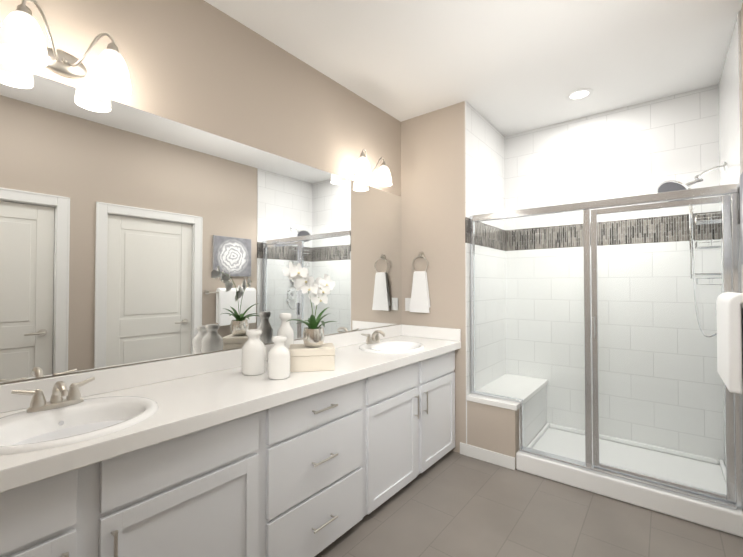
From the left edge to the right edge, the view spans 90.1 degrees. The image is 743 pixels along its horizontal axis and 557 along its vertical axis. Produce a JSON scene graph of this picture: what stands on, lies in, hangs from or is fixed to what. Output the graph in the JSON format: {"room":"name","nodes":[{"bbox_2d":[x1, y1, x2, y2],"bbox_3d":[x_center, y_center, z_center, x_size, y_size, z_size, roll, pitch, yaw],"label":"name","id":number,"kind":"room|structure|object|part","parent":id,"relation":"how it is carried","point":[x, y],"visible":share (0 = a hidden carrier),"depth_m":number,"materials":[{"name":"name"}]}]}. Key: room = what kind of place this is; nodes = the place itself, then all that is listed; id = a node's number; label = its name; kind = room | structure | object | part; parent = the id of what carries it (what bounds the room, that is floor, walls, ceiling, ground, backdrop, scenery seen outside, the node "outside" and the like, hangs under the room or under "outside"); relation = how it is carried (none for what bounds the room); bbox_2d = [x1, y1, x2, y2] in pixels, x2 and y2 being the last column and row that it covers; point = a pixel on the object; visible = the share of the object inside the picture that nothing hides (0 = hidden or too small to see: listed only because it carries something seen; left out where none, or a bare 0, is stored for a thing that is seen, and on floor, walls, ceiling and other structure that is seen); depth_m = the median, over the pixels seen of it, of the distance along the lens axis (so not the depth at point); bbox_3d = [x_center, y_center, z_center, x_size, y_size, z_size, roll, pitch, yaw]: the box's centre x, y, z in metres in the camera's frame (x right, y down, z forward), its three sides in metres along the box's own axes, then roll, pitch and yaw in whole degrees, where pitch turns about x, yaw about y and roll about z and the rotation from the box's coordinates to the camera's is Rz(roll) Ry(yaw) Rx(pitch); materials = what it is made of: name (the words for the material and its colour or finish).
{"room":"bathroom","nodes":[
{"label":"bathroom","id":0,"kind":"room"},
{"bbox_2d":[0,0,400,384],"bbox_3d":[-0.506,-0.023,2.557,0.150,2.892,4.750,-1,-1,38],"label":"wall","id":1,"kind":"structure","parent":0,"point":[203,65],"depth_m":2.05,"materials":[{"name":"beige paint"}]},
{"bbox_2d":[0,0,131,95],"bbox_3d":[-1.174,-0.895,1.442,0.197,0.219,0.406,-1,-1,38],"label":"sconce","id":2,"kind":"object","parent":1,"relation":"attached to","point":[22,39],"visible":1,"depth_m":1.44,"materials":[{"name":"white glass"}]},
{"bbox_2d":[0,324,399,411],"bbox_3d":[-0.667,0.450,2.204,0.020,0.099,3.056,-1,-1,38],"label":"backsplash","id":3,"kind":"structure","parent":1,"relation":"attached to","point":[130,376],"depth_m":1.76,"materials":[{"name":"white stone"}]},
{"bbox_2d":[0,63,401,382],"bbox_3d":[-0.671,-0.190,2.221,0.006,1.169,3.054,-1,-1,38],"label":"mirror","id":4,"kind":"object","parent":1,"relation":"attached to","point":[130,235],"visible":0.89,"depth_m":1.76,"materials":[{"name":"silver mirror"}]},
{"bbox_2d":[354,149,391,186],"bbox_3d":[-0.006,-0.872,2.922,0.197,0.219,0.406,-1,-1,38],"label":"sconce","id":5,"kind":"object","parent":1,"relation":"attached to","point":[362,170],"visible":1,"depth_m":2.86,"materials":[{"name":"white glass"}]},
{"bbox_2d":[401,101,465,452],"bbox_3d":[0.896,-0.004,3.703,0.630,2.892,1.214,-1,-1,38],"label":"wall","id":6,"kind":"structure","parent":0,"point":[433,180],"depth_m":3.19,"materials":[{"name":"beige paint"}]},
{"bbox_2d":[405,298,410,310],"bbox_3d":[0.335,0.235,3.362,0.072,0.118,0.008,-1,-1,38],"label":"switch plate","id":7,"kind":"object","parent":6,"relation":"attached to","point":[407,303],"visible":0.81,"depth_m":3.36,"materials":[{"name":"white plastic"}]},
{"bbox_2d":[410,252,429,312],"bbox_3d":[0.430,0.031,3.266,0.198,0.533,0.046,-1,-1,38],"label":"towel ring","id":8,"kind":"object","parent":6,"relation":"attached to","point":[420,301],"visible":1,"depth_m":3.24,"materials":[{"name":"white fabric"}]},
{"bbox_2d":[410,271,429,312],"bbox_3d":[0.426,0.117,3.260,0.198,0.362,0.033,-1,-1,38],"label":"hand towel","id":9,"kind":"object","parent":8,"relation":"hanging from","point":[420,301],"depth_m":3.24,"materials":[{"name":"white fabric"}]},
{"bbox_2d":[400,324,459,339],"bbox_3d":[0.505,0.467,3.212,0.570,0.099,0.020,-1,-1,38],"label":"backsplash","id":10,"kind":"structure","parent":6,"relation":"attached to","point":[405,330],"depth_m":3.19,"materials":[{"name":"white stone"}]},
{"bbox_2d":[465,101,505,443],"bbox_3d":[1.063,-0.009,3.399,0.010,2.892,0.944,-1,-1,38],"label":"shower wall tile","id":11,"kind":"structure","parent":6,"relation":"attached to","point":[484,166],"depth_m":3.35,"materials":[{"name":"white tile"}]},
{"bbox_2d":[204,0,742,135],"bbox_3d":[0.440,-1.531,1.802,2.700,0.100,4.800,-1,-1,38],"label":"ceiling","id":12,"kind":"structure","parent":0,"point":[506,67],"depth_m":2.37,"materials":[{"name":"white paint"}]},
{"bbox_2d":[566,88,592,100],"bbox_3d":[1.651,-1.459,2.948,0.190,0.006,0.190,-1,-1,38],"label":"recessed light","id":13,"kind":"object","parent":12,"relation":"in","point":[579,94],"visible":1,"depth_m":2.94,"materials":[{"name":"white paint"}]},
{"bbox_2d":[467,401,518,469],"bbox_3d":[0.955,1.208,2.927,0.380,0.442,0.100,-1,-1,38],"label":"wall","id":14,"kind":"structure","parent":0,"point":[493,428],"depth_m":2.87,"materials":[{"name":"beige paint"}]},
{"bbox_2d":[460,442,514,469],"bbox_3d":[0.896,1.383,2.898,0.440,0.092,0.013,-1,-1,38],"label":"baseboard","id":15,"kind":"structure","parent":14,"relation":"attached to","point":[499,459],"depth_m":2.87,"materials":[{"name":"white paint"}]},
{"bbox_2d":[314,451,742,556],"bbox_3d":[0.440,1.460,1.755,2.700,0.098,4.800,-1,-1,38],"label":"floor","id":16,"kind":"structure","parent":0,"point":[452,504],"depth_m":2.14,"materials":[{"name":"tile"}]},
{"bbox_2d":[0,344,460,556],"bbox_3d":[-0.442,0.982,2.026,0.583,0.867,3.042,-1,-1,38],"label":"bathroom vanity","id":17,"kind":"object","parent":16,"relation":"on","point":[217,454],"depth_m":1.55,"materials":[{"name":"white paint"}]},
{"bbox_2d":[0,336,459,483],"bbox_3d":[-0.443,0.527,2.025,0.592,0.058,3.056,-1,-1,38],"label":"countertop","id":18,"kind":"structure","parent":17,"relation":"on","point":[207,396],"depth_m":1.58,"materials":[{"name":"white stone"}]},
{"bbox_2d":[8,376,95,411],"bbox_3d":[-1.131,0.421,1.345,0.138,0.101,0.241,-1,-1,38],"label":"faucet","id":19,"kind":"object","parent":18,"relation":"on","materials":[{"name":"silver metal"}]},
{"bbox_2d":[0,388,183,463],"bbox_3d":[-1.023,0.549,1.258,0.464,0.156,0.530,-1,-1,38],"label":"sink","id":20,"kind":"object","parent":18,"relation":"in","point":[22,433],"depth_m":1.31,"materials":[{"name":"white ceramic"}]},
{"bbox_2d":[242,329,265,375],"bbox_3d":[-0.616,0.383,1.940,0.120,0.226,0.120,-1,-1,38],"label":"vase","id":21,"kind":"object","parent":18,"relation":"on","point":[253,355],"visible":1,"depth_m":1.90,"materials":[{"name":"white ceramic"}]},
{"bbox_2d":[268,336,289,379],"bbox_3d":[-0.461,0.393,1.855,0.108,0.203,0.108,-1,-1,38],"label":"vase","id":22,"kind":"object","parent":18,"relation":"on","point":[279,360],"visible":1,"depth_m":1.81,"materials":[{"name":"white ceramic"}]},
{"bbox_2d":[277,313,293,348],"bbox_3d":[-0.519,0.355,2.236,0.100,0.290,0.100,-1,-1,38],"label":"vase","id":23,"kind":"object","parent":18,"relation":"on","point":[285,329],"visible":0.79,"depth_m":2.21,"materials":[{"name":"white ceramic"}]},
{"bbox_2d":[289,343,334,371],"bbox_3d":[-0.334,0.438,2.072,0.245,0.120,0.185,0,-1,-11],"label":"box","id":24,"kind":"object","parent":18,"relation":"on","point":[303,358],"visible":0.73,"depth_m":1.99,"materials":[{"name":"beige"}]},
{"bbox_2d":[282,261,335,346],"bbox_3d":[-0.336,0.144,2.047,0.264,0.466,0.372,-1,-1,38],"label":"orchid pot","id":25,"kind":"object","parent":24,"relation":"on","point":[304,282],"visible":1,"depth_m":2.02,"materials":[{"name":"white plant"}]},
{"bbox_2d":[360,328,387,343],"bbox_3d":[0.045,0.445,2.833,0.138,0.101,0.242,-1,-1,38],"label":"faucet","id":26,"kind":"object","parent":18,"relation":"on","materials":[{"name":"silver metal"}]},
{"bbox_2d":[344,336,435,355],"bbox_3d":[0.152,0.573,2.746,0.464,0.156,0.530,-1,-1,38],"label":"sink","id":27,"kind":"object","parent":18,"relation":"in","point":[389,347],"depth_m":2.83,"materials":[{"name":"white ceramic"}]},
{"bbox_2d":[467,374,547,448],"bbox_3d":[1.218,1.193,3.247,0.393,0.484,0.956,-1,-1,38],"label":"shower bench","id":28,"kind":"object","parent":16,"relation":"on","point":[527,391],"visible":0.33,"depth_m":3.16,"materials":[{"name":"tile"}]},
{"bbox_2d":[516,423,742,536],"bbox_3d":[1.844,1.363,2.760,1.216,0.128,0.941,-1,-1,38],"label":"shower pan","id":29,"kind":"object","parent":16,"relation":"on","point":[713,516],"visible":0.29,"depth_m":2.62,"materials":[{"name":"white plastic"}]},
{"bbox_2d":[470,183,742,509],"bbox_3d":[1.446,0.382,2.578,1.596,1.824,0.072,-1,-1,38],"label":"shower enclosure","id":30,"kind":"object","parent":29,"relation":"on","point":[732,498],"visible":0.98,"depth_m":2.44,"materials":[{"name":"clear glass"}]},
{"label":"fixed pane","id":31,"kind":"part","parent":30,"relation":"part of","materials":[{"name":"clear glass"}]},
{"label":"door pane","id":32,"kind":"part","parent":30,"relation":"part of","materials":[{"name":"clear glass"}]},
{"bbox_3d":[1.776,0.397,2.317,0.695,1.742,0.054,-1,-1,38],"label":"door","id":33,"kind":"part","parent":30,"relation":"part of","materials":[{"name":"clear glass"}]},
{"bbox_2d":[505,84,723,464],"bbox_3d":[2.130,-0.010,3.330,1.770,2.892,0.270,-1,-1,38],"label":"wall","id":34,"kind":"structure","parent":0,"point":[648,147],"depth_m":3.14,"materials":[{"name":"tile"}]},
{"bbox_2d":[740,3,742,138],"bbox_3d":[1.282,-0.048,0.974,0.120,2.892,4.480,-1,-1,38],"label":"wall","id":35,"kind":"structure","parent":0,"point":[741,12],"depth_m":2.02,"materials":[{"name":"beige paint"}]},
{"bbox_2d":[716,292,742,393],"bbox_3d":[1.757,0.288,1.766,0.122,0.441,0.650,-1,-1,38],"label":"towel","id":36,"kind":"object","parent":35,"relation":"attached to","point":[729,307],"visible":1,"depth_m":1.65,"materials":[{"name":"white fabric"}]},
{"bbox_2d":[718,11,742,509],"bbox_3d":[2.325,-0.025,2.399,0.010,2.892,0.949,-1,-1,38],"label":"shower wall tile","id":37,"kind":"structure","parent":35,"relation":"attached to","point":[730,120],"depth_m":2.25,"materials":[{"name":"white tile"}]},
{"bbox_2d":[657,162,726,337],"bbox_3d":[2.221,-0.191,2.576,0.376,1.173,0.161,-1,-1,38],"label":"shower head","id":38,"kind":"object","parent":37,"relation":"attached to","point":[669,185],"visible":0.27,"depth_m":2.56},
{"bbox_2d":[695,212,721,248],"bbox_3d":[2.381,-0.358,2.609,0.151,0.285,0.186,-1,-1,38],"label":"shower caddy","id":39,"kind":"object","parent":37,"relation":"attached to","point":[711,221],"depth_m":2.60,"materials":[{"name":"silver metal"}]},
{"bbox_2d":[696,277,722,284],"bbox_3d":[2.381,-0.008,2.603,0.151,0.105,0.186,-1,-1,38],"label":"shower caddy","id":40,"kind":"object","parent":37,"relation":"attached to","point":[709,281],"depth_m":2.58,"materials":[{"name":"silver metal"}]},
{"bbox_2d":[739,172,742,265],"bbox_3d":[1.807,-0.309,1.761,0.026,0.475,0.500,-1,-1,38],"label":"picture","id":41,"kind":"object","parent":35,"relation":"attached to","point":[741,207],"visible":1,"depth_m":1.92,"materials":[{"name":"grey"}]}
]}

